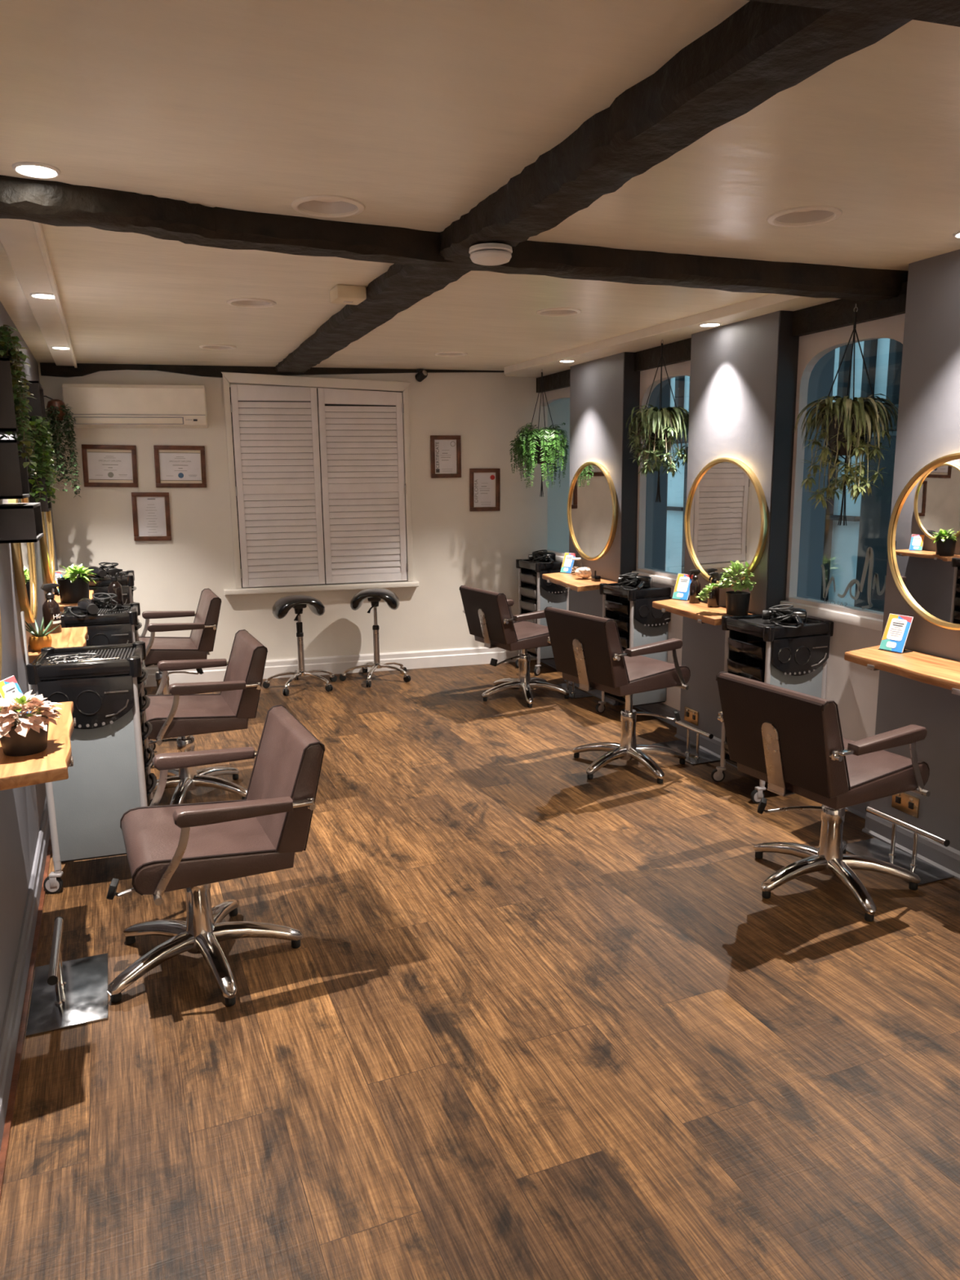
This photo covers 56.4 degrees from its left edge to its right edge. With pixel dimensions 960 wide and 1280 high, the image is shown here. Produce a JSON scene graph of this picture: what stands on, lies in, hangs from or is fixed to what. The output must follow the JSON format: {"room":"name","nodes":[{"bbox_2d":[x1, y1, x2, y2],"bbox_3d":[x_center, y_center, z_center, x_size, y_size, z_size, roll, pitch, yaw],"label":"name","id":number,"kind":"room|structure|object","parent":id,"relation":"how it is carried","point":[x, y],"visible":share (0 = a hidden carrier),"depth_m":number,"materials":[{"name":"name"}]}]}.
{"room":"salon","nodes":[
{"label":"salon","id":0,"kind":"room"},
{"bbox_2d":[0,301,61,1037],"bbox_3d":[-1.393,0.008,2.167,0.200,2.420,10.200,-5,11,-22],"label":"wall","id":1,"kind":"structure","parent":0,"point":[21,808],"depth_m":3.29,"materials":[{"name":"grey paint"}]},
{"bbox_2d":[0,357,21,434],"bbox_3d":[-1.771,-0.897,3.317,0.099,0.255,0.280,-5,11,-22],"label":"wall box","id":2,"kind":"object","parent":1,"relation":"attached to","point":[7,414],"visible":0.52,"depth_m":3.20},
{"bbox_2d":[0,324,36,467],"bbox_3d":[-1.740,-0.896,3.335,0.172,0.506,0.314,-5,11,-22],"label":"trailing plant","id":3,"kind":"object","parent":2,"relation":"on","point":[8,348],"visible":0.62,"depth_m":3.29,"materials":[{"name":"green plant"}]},
{"bbox_2d":[0,440,30,499],"bbox_3d":[-1.772,-0.641,3.374,0.097,0.210,0.340,-5,11,-22],"label":"wall box","id":4,"kind":"object","parent":1,"relation":"attached to","point":[14,481],"visible":0.84,"depth_m":3.23,"materials":[{"name":"black"}]},
{"bbox_2d":[0,502,43,543],"bbox_3d":[-1.775,-0.456,3.461,0.127,0.135,0.400,-5,11,-22],"label":"wall box","id":5,"kind":"object","parent":1,"relation":"attached to","point":[20,522],"visible":1,"depth_m":3.29,"materials":[{"name":"black"}]},
{"bbox_2d":[8,497,37,623],"bbox_3d":[-2.044,-0.422,4.015,0.036,0.696,0.696,-5,11,-22],"label":"round mirror","id":6,"kind":"object","parent":1,"relation":"attached to","point":[23,553],"visible":0.55,"depth_m":3.95,"materials":[{"name":"gold metal"}]},
{"bbox_2d":[0,795,52,1204],"bbox_3d":[-1.221,1.154,2.283,0.020,0.120,9.900,-5,11,-22],"label":"baseboard","id":7,"kind":"structure","parent":1,"relation":"attached to","point":[13,1013],"depth_m":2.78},
{"bbox_2d":[22,380,46,441],"bbox_3d":[-2.438,-1.234,4.900,0.094,0.320,0.380,-5,11,-22],"label":"wall box","id":8,"kind":"object","parent":1,"relation":"attached to","point":[37,405],"visible":0.27,"depth_m":4.73,"materials":[{"name":"black"}]},
{"bbox_2d":[0,701,75,791],"bbox_3d":[-1.333,0.302,2.630,0.264,0.042,0.800,-5,11,-22],"label":"wooden shelf","id":9,"kind":"object","parent":1,"relation":"attached to","point":[51,764],"visible":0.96,"depth_m":2.40,"materials":[{"name":"brown wood"}]},
{"bbox_2d":[0,689,62,756],"bbox_3d":[-1.246,0.225,2.476,0.177,0.164,0.196,-5,11,-22],"label":"potted plant","id":10,"kind":"object","parent":9,"relation":"on","point":[25,734],"visible":1,"depth_m":2.43,"materials":[{"name":"pink plant"}]},
{"bbox_2d":[27,477,51,511],"bbox_3d":[-2.398,-0.793,4.882,0.084,0.180,0.270,-5,11,-22],"label":"wall box","id":11,"kind":"object","parent":1,"relation":"attached to","point":[46,506],"visible":0.52,"depth_m":4.76,"materials":[{"name":"black"}]},
{"bbox_2d":[24,415,58,503],"bbox_3d":[-2.386,-0.979,4.881,0.170,0.471,0.518,-5,11,-22],"label":"trailing plant","id":12,"kind":"object","parent":11,"relation":"on","point":[42,449],"visible":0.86,"depth_m":4.72,"materials":[{"name":"green plant"}]},
{"bbox_2d":[40,511,55,583],"bbox_3d":[-2.659,-0.690,5.489,0.036,0.696,0.696,-5,11,-22],"label":"round mirror","id":13,"kind":"object","parent":1,"relation":"attached to","point":[46,541],"visible":0.56,"depth_m":5.46,"materials":[{"name":"gold metal"}]},
{"bbox_2d":[24,626,88,662],"bbox_3d":[-1.975,0.018,4.189,0.261,0.042,0.720,-5,11,-22],"label":"wooden shelf","id":14,"kind":"object","parent":1,"relation":"attached to","point":[73,637],"visible":0.54,"depth_m":4.18,"materials":[{"name":"brown wood"}]},
{"bbox_2d":[25,617,60,651],"bbox_3d":[-1.931,-0.026,3.928,0.150,0.140,0.142,6,12,30],"label":"potted plant","id":15,"kind":"object","parent":14,"relation":"on","point":[40,639],"visible":0.94,"depth_m":3.90,"materials":[{"name":"green plant"}]},
{"bbox_2d":[40,582,62,633],"bbox_3d":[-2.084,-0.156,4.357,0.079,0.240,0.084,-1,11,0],"label":"spray bottle","id":16,"kind":"object","parent":14,"relation":"on","point":[51,608],"visible":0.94,"depth_m":4.33,"materials":[{"name":"brown plastic"}]},
{"bbox_2d":[44,395,81,497],"bbox_3d":[-2.872,-1.317,6.143,0.232,0.692,0.300,-5,11,-22],"label":"trailing plant","id":17,"kind":"object","parent":1,"relation":"attached to","point":[56,409],"visible":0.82,"depth_m":6.08,"materials":[{"name":"green plant"}]},
{"bbox_2d":[46,399,66,421],"bbox_3d":[-2.879,-1.564,6.095,0.124,0.140,0.123,-5,11,-22],"label":"round basket","id":18,"kind":"object","parent":17,"relation":"on","point":[54,403],"depth_m":6.05,"materials":[{"name":"brown wood"}]},
{"bbox_2d":[53,590,94,612],"bbox_3d":[-2.562,-0.243,5.622,0.261,0.042,0.740,-5,11,-22],"label":"wooden shelf","id":19,"kind":"object","parent":1,"relation":"attached to","point":[57,598],"visible":0.13,"depth_m":5.44,"materials":[{"name":"brown wood"}]},
{"bbox_2d":[53,563,96,604],"bbox_3d":[-2.440,-0.346,5.423,0.234,0.231,0.232,2,11,15],"label":"potted plant","id":20,"kind":"object","parent":19,"relation":"on","point":[74,587],"visible":0.97,"depth_m":5.36,"materials":[{"name":"green plant"}]},
{"bbox_2d":[37,363,569,667],"bbox_3d":[-1.195,-0.940,7.220,4.570,2.420,0.248,-3,11,-15],"label":"wall","id":21,"kind":"structure","parent":0,"point":[454,546],"depth_m":7.18,"materials":[{"name":"beige paint"}]},
{"bbox_2d":[0,218,77,368],"bbox_3d":[-2.151,-1.612,4.481,0.137,0.039,4.145,-5,11,-22],"label":"ceiling soffit","id":22,"kind":"structure","parent":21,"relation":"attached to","point":[23,242],"depth_m":3.53,"materials":[{"name":"paint"}]},
{"bbox_2d":[81,444,137,487],"bbox_3d":[-2.723,-1.280,6.597,0.372,0.305,0.022,-2,11,-15],"label":"frame","id":23,"kind":"object","parent":21,"relation":"attached to","point":[103,465],"visible":1,"depth_m":6.60,"materials":[{"name":"brown wood"}]},
{"bbox_2d":[62,383,208,428],"bbox_3d":[-2.486,-1.695,6.498,0.964,0.300,0.196,-3,11,-15],"label":"air conditioner","id":24,"kind":"object","parent":21,"relation":"attached to","point":[93,406],"visible":0.96,"depth_m":6.42,"materials":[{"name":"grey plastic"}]},
{"bbox_2d":[131,492,171,541],"bbox_3d":[-2.467,-0.927,6.731,0.265,0.360,0.022,-2,11,-15],"label":"frame","id":25,"kind":"object","parent":21,"relation":"attached to","point":[150,510],"visible":1,"depth_m":6.73,"materials":[{"name":"brown wood"}]},
{"bbox_2d":[153,444,206,487],"bbox_3d":[-2.248,-1.300,6.722,0.362,0.310,0.022,-2,11,-15],"label":"frame","id":26,"kind":"object","parent":21,"relation":"attached to","point":[175,466],"visible":1,"depth_m":6.72,"materials":[{"name":"brown wood"}]},
{"bbox_2d":[40,362,504,377],"bbox_3d":[-1.434,-2.025,6.811,3.505,0.098,0.046,-3,11,-15],"label":"beam","id":27,"kind":"structure","parent":21,"relation":"attached to","point":[47,369],"depth_m":6.63,"materials":[{"name":"black wood"}]},
{"bbox_2d":[221,372,418,595],"bbox_3d":[-1.252,-1.212,6.979,1.530,1.665,0.086,-3,11,-15],"label":"window","id":28,"kind":"structure","parent":21,"relation":"in","point":[236,378],"depth_m":6.95,"materials":[{"name":"white wood"}]},
{"bbox_2d":[230,384,324,587],"bbox_3d":[-1.554,-1.178,6.913,0.645,1.526,0.038,-3,11,-15],"label":"window shutter","id":29,"kind":"object","parent":28,"relation":"attached to","point":[280,417],"visible":1,"depth_m":6.91,"materials":[{"name":"paint"}]},
{"bbox_2d":[317,387,408,583],"bbox_3d":[-0.915,-1.208,7.080,0.661,1.508,0.038,-3,11,-14],"label":"window shutter","id":30,"kind":"object","parent":28,"relation":"attached to","point":[367,486],"visible":1,"depth_m":7.08,"materials":[{"name":"paint"}]},
{"bbox_2d":[143,646,519,687],"bbox_3d":[-1.391,0.217,7.234,3.565,0.145,0.028,-3,11,-15],"label":"baseboard","id":31,"kind":"structure","parent":21,"relation":"attached to","point":[337,664],"depth_m":7.33,"materials":[{"name":"white paint"}]},
{"bbox_2d":[430,435,461,478],"bbox_3d":[-0.275,-1.478,7.223,0.248,0.335,0.022,-3,11,-15],"label":"frame","id":32,"kind":"object","parent":21,"relation":"attached to","point":[445,450],"visible":1,"depth_m":7.22,"materials":[{"name":"brown wood"}]},
{"bbox_2d":[469,468,500,511],"bbox_3d":[0.040,-1.232,7.354,0.255,0.345,0.022,-3,11,-15],"label":"frame","id":33,"kind":"object","parent":21,"relation":"attached to","point":[484,483],"visible":1,"depth_m":7.36,"materials":[{"name":"brown wood"}]},
{"bbox_2d":[0,659,959,1279],"bbox_3d":[0.504,1.033,3.145,4.900,0.001,10.200,-5,11,-22],"label":"floor","id":34,"kind":"structure","parent":0,"point":[532,1017],"depth_m":2.55,"materials":[{"name":"brown wood"}]},
{"bbox_2d":[25,916,108,1036],"bbox_3d":[-1.294,1.027,2.810,0.223,0.176,0.404,-5,11,-22],"label":"footrest","id":35,"kind":"object","parent":34,"relation":"on","point":[73,993],"visible":1,"depth_m":2.78,"materials":[{"name":"metal"}]},
{"bbox_2d":[20,611,156,893],"bbox_3d":[-1.540,0.413,3.606,0.447,1.097,0.388,-4,11,-17],"label":"trolley","id":36,"kind":"object","parent":34,"relation":"on","point":[110,775],"visible":0.73,"depth_m":3.47,"materials":[{"name":"plastic"}]},
{"bbox_2d":[26,641,146,684],"bbox_3d":[-1.543,0.085,3.547,0.400,0.073,0.384,-4,11,-17],"label":"tray","id":37,"kind":"object","parent":36,"relation":"on","point":[126,668],"depth_m":3.41,"materials":[{"name":"black plastic"}]},
{"bbox_2d":[61,853,126,862],"bbox_3d":[-1.534,0.826,3.685,0.312,0.016,0.304,-4,11,-17],"label":"shelf","id":38,"kind":"object","parent":36,"relation":"attached to","point":[77,856],"depth_m":3.51,"materials":[{"name":"grey metal"}]},
{"bbox_2d":[60,602,155,768],"bbox_3d":[-2.083,0.265,5.000,0.450,0.888,0.388,-4,11,-18],"label":"trolley","id":39,"kind":"object","parent":34,"relation":"on","point":[104,628],"visible":0.25,"depth_m":4.79,"materials":[{"name":"plastic"}]},
{"bbox_2d":[69,592,130,617],"bbox_3d":[-2.051,-0.198,4.853,0.324,0.110,0.227,-8,13,-34],"label":"hairdryer","id":40,"kind":"object","parent":39,"relation":"on","point":[86,606],"visible":1,"depth_m":4.80,"materials":[{"name":"plastic"}]},
{"bbox_2d":[60,602,140,627],"bbox_3d":[-2.088,-0.137,4.927,0.400,0.071,0.384,-4,11,-18],"label":"tray","id":41,"kind":"object","parent":39,"relation":"on","point":[128,618],"depth_m":4.78,"materials":[{"name":"black plastic"}]},
{"bbox_2d":[106,568,123,609],"bbox_3d":[-2.050,-0.290,5.049,0.086,0.227,0.073,-9,14,-39],"label":"spray bottle","id":42,"kind":"object","parent":39,"relation":"on","point":[114,587],"visible":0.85,"depth_m":5.02,"materials":[{"name":"brown plastic"}]},
{"bbox_2d":[79,569,146,695],"bbox_3d":[-2.613,0.001,6.313,0.446,0.936,0.390,-5,11,-20],"label":"trolley","id":43,"kind":"object","parent":34,"relation":"on","point":[126,582],"visible":0.21,"depth_m":6.11,"materials":[{"name":"plastic"}]},
{"bbox_2d":[79,569,134,586],"bbox_3d":[-2.620,-0.422,6.236,0.411,0.075,0.396,-5,11,-22],"label":"tray","id":44,"kind":"object","parent":43,"relation":"on","point":[127,580],"depth_m":6.10,"materials":[{"name":"black plastic"}]},
{"bbox_2d":[138,588,221,694],"bbox_3d":[-2.099,0.112,5.988,0.712,0.824,0.658,-5,11,-22],"label":"chair","id":45,"kind":"object","parent":34,"relation":"on","point":[201,642],"visible":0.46,"depth_m":5.83,"materials":[{"name":"brown leather"}]},
{"bbox_2d":[145,629,267,804],"bbox_3d":[-1.452,0.403,4.481,0.736,0.791,0.659,-5,11,-22],"label":"chair","id":46,"kind":"object","parent":34,"relation":"on","point":[184,713],"visible":0.73,"depth_m":4.39,"materials":[{"name":"brown leather"}]},
{"bbox_2d":[106,704,324,1006],"bbox_3d":[-0.891,0.687,2.962,0.691,0.779,0.655,-5,11,-22],"label":"chair","id":47,"kind":"object","parent":34,"relation":"on","point":[190,847],"visible":1,"depth_m":2.85,"materials":[{"name":"brown leather"}]},
{"bbox_2d":[262,595,337,695],"bbox_3d":[-1.371,0.011,6.817,0.575,0.702,0.550,-5,11,-22],"label":"stool","id":48,"kind":"object","parent":34,"relation":"on","point":[282,606],"visible":1,"depth_m":6.72,"materials":[{"name":"leather"}]},
{"bbox_2d":[339,588,410,687],"bbox_3d":[-0.830,-0.045,7.047,0.572,0.714,0.563,-5,11,-22],"label":"stool","id":49,"kind":"object","parent":34,"relation":"on","point":[374,596],"visible":1,"depth_m":6.97,"materials":[{"name":"leather"}]},
{"bbox_2d":[459,585,569,707],"bbox_3d":[0.256,0.018,6.381,0.687,0.809,0.670,-5,11,-22],"label":"chair","id":50,"kind":"object","parent":34,"relation":"on","point":[490,618],"visible":0.9,"depth_m":6.24,"materials":[{"name":"brown leather"}]},
{"bbox_2d":[515,559,568,675],"bbox_3d":[0.551,-0.203,7.299,0.446,0.901,0.389,-5,12,-24],"label":"trolley","id":51,"kind":"object","parent":34,"relation":"on","point":[535,593],"visible":0.45,"depth_m":7.13,"materials":[{"name":"plastic"}]},
{"bbox_2d":[515,559,562,572],"bbox_3d":[0.545,-0.611,7.225,0.411,0.072,0.396,-5,11,-22],"label":"tray","id":52,"kind":"object","parent":51,"relation":"on","point":[523,565],"depth_m":7.06,"materials":[{"name":"black plastic"}]},
{"bbox_2d":[543,606,690,783],"bbox_3d":[0.769,0.263,4.829,0.687,0.887,0.651,-8,13,-33],"label":"chair","id":53,"kind":"object","parent":34,"relation":"on","point":[588,651],"visible":1,"depth_m":4.66,"materials":[{"name":"brown leather"}]},
{"bbox_2d":[595,582,671,713],"bbox_3d":[1.041,0.072,5.867,0.449,0.874,0.388,-5,12,-24],"label":"trolley","id":54,"kind":"object","parent":34,"relation":"on","point":[638,623],"visible":0.56,"depth_m":5.69,"materials":[{"name":"plastic"}]},
{"bbox_2d":[599,582,671,600],"bbox_3d":[1.035,-0.324,5.795,0.411,0.070,0.396,-5,11,-22],"label":"tray","id":55,"kind":"object","parent":54,"relation":"on","point":[613,590],"depth_m":5.64,"materials":[{"name":"black plastic"}]},
{"bbox_2d":[617,572,653,591],"bbox_3d":[0.969,-0.375,5.691,0.216,0.104,0.308,4,12,26],"label":"hairdryer","id":56,"kind":"object","parent":54,"relation":"on","point":[638,582],"visible":1,"depth_m":5.68,"materials":[{"name":"plastic"}]},
{"bbox_2d":[605,693,665,706],"bbox_3d":[1.044,0.382,5.927,0.312,0.015,0.304,-5,12,-24],"label":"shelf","id":57,"kind":"object","parent":54,"relation":"attached to","point":[659,700],"depth_m":5.79,"materials":[{"name":"black metal"}]},
{"bbox_2d":[652,720,720,764],"bbox_3d":[1.192,0.564,5.125,0.200,0.176,0.444,-5,11,-22],"label":"footrest","id":58,"kind":"object","parent":34,"relation":"on","point":[695,755],"visible":0.85,"depth_m":5.09,"materials":[{"name":"metal"}]},
{"bbox_2d":[711,613,833,803],"bbox_3d":[1.468,0.324,4.492,0.448,0.874,0.389,-5,11,-20],"label":"trolley","id":59,"kind":"object","parent":34,"relation":"on","point":[757,649],"visible":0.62,"depth_m":4.31,"materials":[{"name":"plastic"}]},
{"bbox_2d":[720,613,833,641],"bbox_3d":[1.463,-0.072,4.421,0.411,0.070,0.396,-5,11,-22],"label":"tray","id":60,"kind":"object","parent":59,"relation":"on","point":[752,624],"depth_m":4.29,"materials":[{"name":"black plastic"}]},
{"bbox_2d":[762,604,807,628],"bbox_3d":[1.469,-0.119,4.309,0.204,0.099,0.291,2,11,14],"label":"hairdryer","id":61,"kind":"object","parent":59,"relation":"on","point":[798,616],"visible":1,"depth_m":4.32,"materials":[{"name":"plastic"}]},
{"bbox_2d":[715,671,929,921],"bbox_3d":[1.310,0.546,3.417,0.679,0.837,0.656,-5,11,-22],"label":"chair","id":62,"kind":"object","parent":34,"relation":"on","point":[790,740],"visible":1,"depth_m":3.26,"materials":[{"name":"brown leather"}]},
{"bbox_2d":[845,805,954,886],"bbox_3d":[1.711,0.829,3.675,0.210,0.176,0.424,-5,11,-22],"label":"footrest","id":63,"kind":"object","parent":34,"relation":"on","point":[875,848],"visible":0.94,"depth_m":3.69,"materials":[{"name":"metal"}]},
{"bbox_2d":[0,0,959,370],"bbox_3d":[0.456,-1.393,2.738,4.900,0.120,10.300,-5,11,-22],"label":"ceiling","id":64,"kind":"structure","parent":0,"point":[416,113],"depth_m":2.27,"materials":[{"name":"paint"}]},
{"bbox_2d":[12,161,60,178],"bbox_3d":[-1.170,-1.240,2.363,0.115,0.011,0.115,-5,11,-22],"label":"recessed light","id":65,"kind":"object","parent":64,"relation":"in","point":[30,169],"visible":1,"depth_m":2.35,"materials":[{"name":"white plastic"}]},
{"bbox_2d":[226,297,275,307],"bbox_3d":[-1.078,-1.606,4.224,0.228,0.044,0.228,-5,11,-22],"label":"light","id":66,"kind":"object","parent":64,"relation":"attached to","point":[239,302],"visible":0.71,"depth_m":4.28,"materials":[{"name":"paint"}]},
{"bbox_2d":[291,195,364,217],"bbox_3d":[-0.461,-1.331,2.719,0.220,0.044,0.220,-5,11,-22],"label":"light","id":67,"kind":"object","parent":64,"relation":"attached to","point":[317,206],"visible":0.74,"depth_m":2.78,"materials":[{"name":"paint"}]},
{"bbox_2d":[275,263,471,373],"bbox_3d":[-0.748,-1.701,4.937,0.272,0.062,4.005,-5,11,-20],"label":"ceiling beam","id":68,"kind":"structure","parent":64,"relation":"attached to","point":[395,291],"depth_m":4.22,"materials":[{"name":"black wood"}]},
{"bbox_2d":[329,284,366,305],"bbox_3d":[-0.580,-1.513,3.932,0.130,0.060,0.150,-5,11,-22],"label":"junction box","id":69,"kind":"object","parent":68,"relation":"attached to","point":[340,294],"visible":1,"depth_m":3.88,"materials":[{"name":"beige plastic"}]},
{"bbox_2d":[0,174,908,302],"bbox_3d":[0.175,-1.358,3.171,3.715,0.109,0.284,-5,12,-23],"label":"ceiling beam","id":70,"kind":"structure","parent":64,"relation":"attached to","point":[55,203],"depth_m":2.97,"materials":[{"name":"black wood"}]},
{"bbox_2d":[792,303,897,525],"bbox_3d":[1.631,-0.986,3.965,0.352,0.952,0.467,-3,11,-14],"label":"spider plant","id":71,"kind":"object","parent":70,"relation":"hanging from","point":[850,424],"visible":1,"depth_m":3.90,"materials":[{"name":"green plant"}]},
{"bbox_2d":[439,0,911,262],"bbox_3d":[0.469,-1.104,1.786,0.201,0.106,2.860,-5,11,-22],"label":"ceiling beam","id":72,"kind":"structure","parent":64,"relation":"attached to","point":[762,51],"depth_m":1.84,"materials":[{"name":"black wood"}]},
{"bbox_2d":[468,243,512,266],"bbox_3d":[0.034,-1.229,2.867,0.140,0.045,0.140,-5,11,-22],"label":"smoke detector","id":73,"kind":"object","parent":72,"relation":"attached to","point":[482,254],"visible":1,"depth_m":2.82,"materials":[{"name":"white plastic"}]},
{"bbox_2d":[767,205,842,226],"bbox_3d":[1.045,-1.381,2.887,0.228,0.044,0.228,-5,11,-22],"label":"ceiling speaker","id":74,"kind":"object","parent":64,"relation":"attached to","point":[802,216],"visible":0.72,"depth_m":2.95,"materials":[{"name":"paint"}]},
{"bbox_2d":[748,0,959,26],"bbox_3d":[0.938,-1.022,1.348,3.742,0.118,0.276,-3,11,-13],"label":"ceiling beam","id":75,"kind":"structure","parent":64,"relation":"attached to","point":[947,12],"depth_m":1.37,"materials":[{"name":"black wood"}]},
{"bbox_2d":[568,248,959,851],"bbox_3d":[2.277,-0.151,2.807,0.360,2.410,8.659,-4,11,-19],"label":"wall","id":76,"kind":"structure","parent":0,"point":[733,379],"depth_m":4.55,"materials":[{"name":"grey paint"}]},
{"bbox_2d":[510,368,568,497],"bbox_3d":[0.436,-1.562,6.765,0.414,0.952,0.531,-4,11,-19],"label":"hanging fern","id":77,"kind":"object","parent":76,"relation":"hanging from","point":[541,445],"visible":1,"depth_m":6.69,"materials":[{"name":"green plant"}]},
{"bbox_2d":[530,440,553,463],"bbox_3d":[0.470,-1.426,6.803,0.194,0.170,0.216,-5,11,-22],"label":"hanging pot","id":78,"kind":"object","parent":77,"relation":"on","point":[536,447],"depth_m":6.73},
{"bbox_2d":[536,368,570,561],"bbox_3d":[0.678,-1.371,7.181,0.215,1.467,0.961,-4,11,-19],"label":"window","id":79,"kind":"structure","parent":76,"relation":"in","point":[556,385],"depth_m":7.08,"materials":[{"name":"white paint"}]},
{"bbox_2d":[542,572,617,591],"bbox_3d":[0.662,-0.414,6.332,0.351,0.042,0.858,-4,11,-19],"label":"wooden shelf","id":80,"kind":"object","parent":76,"relation":"attached to","point":[572,582],"visible":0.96,"depth_m":6.17,"materials":[{"name":"brown wood"}]},
{"bbox_2d":[567,461,617,560],"bbox_3d":[0.787,-0.911,6.349,0.036,0.696,0.745,-4,11,-19],"label":"round mirror","id":81,"kind":"object","parent":76,"relation":"attached to","point":[592,500],"visible":1,"depth_m":6.32,"materials":[{"name":"gold metal"}]},
{"bbox_2d":[617,351,639,705],"bbox_3d":[1.021,-0.709,6.026,0.156,2.352,0.012,-5,11,-22],"label":"trim","id":82,"kind":"structure","parent":76,"relation":"attached to","point":[631,378],"depth_m":5.95,"materials":[{"name":"black wood"}]},
{"bbox_2d":[626,339,688,502],"bbox_3d":[1.069,-1.301,5.330,0.368,0.952,0.461,-8,13,-33],"label":"spider plant","id":83,"kind":"object","parent":76,"relation":"hanging from","point":[658,427],"visible":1,"depth_m":5.26,"materials":[{"name":"green plant"}]},
{"bbox_2d":[631,337,691,586],"bbox_3d":[1.238,-1.085,5.620,0.215,1.467,0.801,-4,11,-19],"label":"window","id":84,"kind":"structure","parent":76,"relation":"in","point":[676,355],"depth_m":5.72,"materials":[{"name":"white paint"}]},
{"bbox_2d":[645,582,683,711],"bbox_3d":[1.275,0.068,5.846,0.185,0.885,0.800,-4,11,-19],"label":"trim","id":85,"kind":"structure","parent":76,"relation":"attached to","point":[675,624],"depth_m":5.69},
{"bbox_2d":[504,293,839,377],"bbox_3d":[1.134,-1.848,5.569,0.670,0.053,3.710,-5,11,-22],"label":"ceiling soffit","id":86,"kind":"structure","parent":76,"relation":"attached to","point":[675,331],"depth_m":5.13,"materials":[{"name":"paint"}]},
{"bbox_2d":[652,599,755,625],"bbox_3d":[1.199,-0.159,4.932,0.285,0.042,0.735,-4,11,-19],"label":"wooden shelf","id":87,"kind":"object","parent":76,"relation":"attached to","point":[700,612],"visible":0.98,"depth_m":4.86,"materials":[{"name":"brown wood"}]},
{"bbox_2d":[671,573,693,600],"bbox_3d":[1.185,-0.309,5.222,0.078,0.146,0.109,-10,14,-39],"label":"stand","id":88,"kind":"object","parent":87,"relation":"on","point":[682,589],"visible":0.98,"depth_m":5.22,"materials":[{"name":"multicoloured paper"}]},
{"bbox_2d":[688,568,701,604],"bbox_3d":[1.213,-0.304,5.072,0.073,0.192,0.062,-3,11,-14],"label":"spray bottle","id":89,"kind":"object","parent":87,"relation":"on","point":[695,586],"visible":0.99,"depth_m":5.05,"materials":[{"name":"brown plastic"}]},
{"bbox_2d":[696,560,755,615],"bbox_3d":[1.285,-0.275,4.667,0.307,0.281,0.184,6,12,31],"label":"potted plant","id":90,"kind":"object","parent":87,"relation":"on","point":[737,602],"visible":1,"depth_m":4.62,"materials":[{"name":"green plant"}]},
{"bbox_2d":[684,457,768,586],"bbox_3d":[1.321,-0.636,4.864,0.036,0.696,0.737,-4,11,-19],"label":"round mirror","id":91,"kind":"object","parent":76,"relation":"attached to","point":[726,520],"visible":0.81,"depth_m":4.84,"materials":[{"name":"gold metal"}]},
{"bbox_2d":[540,658,959,879],"bbox_3d":[1.253,0.533,5.499,0.149,0.100,5.092,-4,11,-19],"label":"baseboard","id":92,"kind":"structure","parent":76,"relation":"attached to","point":[947,859],"depth_m":3.94,"materials":[{"name":"black wood"}]},
{"bbox_2d":[765,310,799,609],"bbox_3d":[1.541,-0.444,4.577,0.156,2.352,0.012,-5,11,-22],"label":"wooden post","id":93,"kind":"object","parent":76,"relation":"attached to","point":[788,348],"depth_m":4.48,"materials":[{"name":"black wood"}]},
{"bbox_2d":[779,281,907,631],"bbox_3d":[1.760,-0.820,4.167,0.215,1.467,0.811,-4,11,-19],"label":"window","id":94,"kind":"structure","parent":76,"relation":"in","point":[821,329],"depth_m":4.24,"materials":[{"name":"white paint"}]},
{"bbox_2d":[821,546,886,608],"bbox_3d":[1.759,-0.295,4.236,0.002,0.302,0.412,-5,11,-22],"label":"lettering","id":95,"kind":"object","parent":94,"relation":"attached to","point":[869,557],"depth_m":4.16},
{"bbox_2d":[807,615,882,741],"bbox_3d":[1.797,0.334,4.392,0.185,0.885,0.810,-4,11,-19],"label":"trim","id":96,"kind":"structure","parent":76,"relation":"attached to","point":[854,687],"depth_m":4.21,"materials":[{"name":"grey paint"}]},
{"bbox_2d":[844,644,959,695],"bbox_3d":[1.727,0.116,3.428,0.308,0.042,0.806,-4,11,-19],"label":"wooden shelf","id":97,"kind":"object","parent":76,"relation":"attached to","point":[927,668],"visible":0.99,"depth_m":3.46,"materials":[{"name":"brown wood"}]},
{"bbox_2d":[878,613,913,653],"bbox_3d":[1.714,-0.028,3.685,0.078,0.146,0.109,-6,12,-28],"label":"stand","id":98,"kind":"object","parent":97,"relation":"on","point":[897,628],"visible":1,"depth_m":3.68,"materials":[{"name":"multicoloured paper"}]},
{"bbox_2d":[891,792,919,817],"bbox_3d":[1.802,0.692,3.801,0.013,0.086,0.144,-4,11,-19],"label":"wall socket","id":99,"kind":"object","parent":76,"relation":"attached to","point":[908,804],"visible":0.88,"depth_m":3.79,"materials":[{"name":"gold metal"}]},
{"bbox_2d":[887,453,959,630],"bbox_3d":[1.834,-0.375,3.434,0.036,0.676,0.701,-4,11,-19],"label":"round mirror","id":100,"kind":"object","parent":76,"relation":"attached to","point":[923,535],"visible":1,"depth_m":3.56,"materials":[{"name":"gold metal"}]},
{"bbox_2d":[665,337,902,612],"bbox_3d":[3.289,-1.627,7.668,0.360,4.200,13.000,-5,11,-22],"label":"window","id":101,"kind":"structure","parent":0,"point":[868,520],"depth_m":7.64,"materials":[{"name":"blue glass"}]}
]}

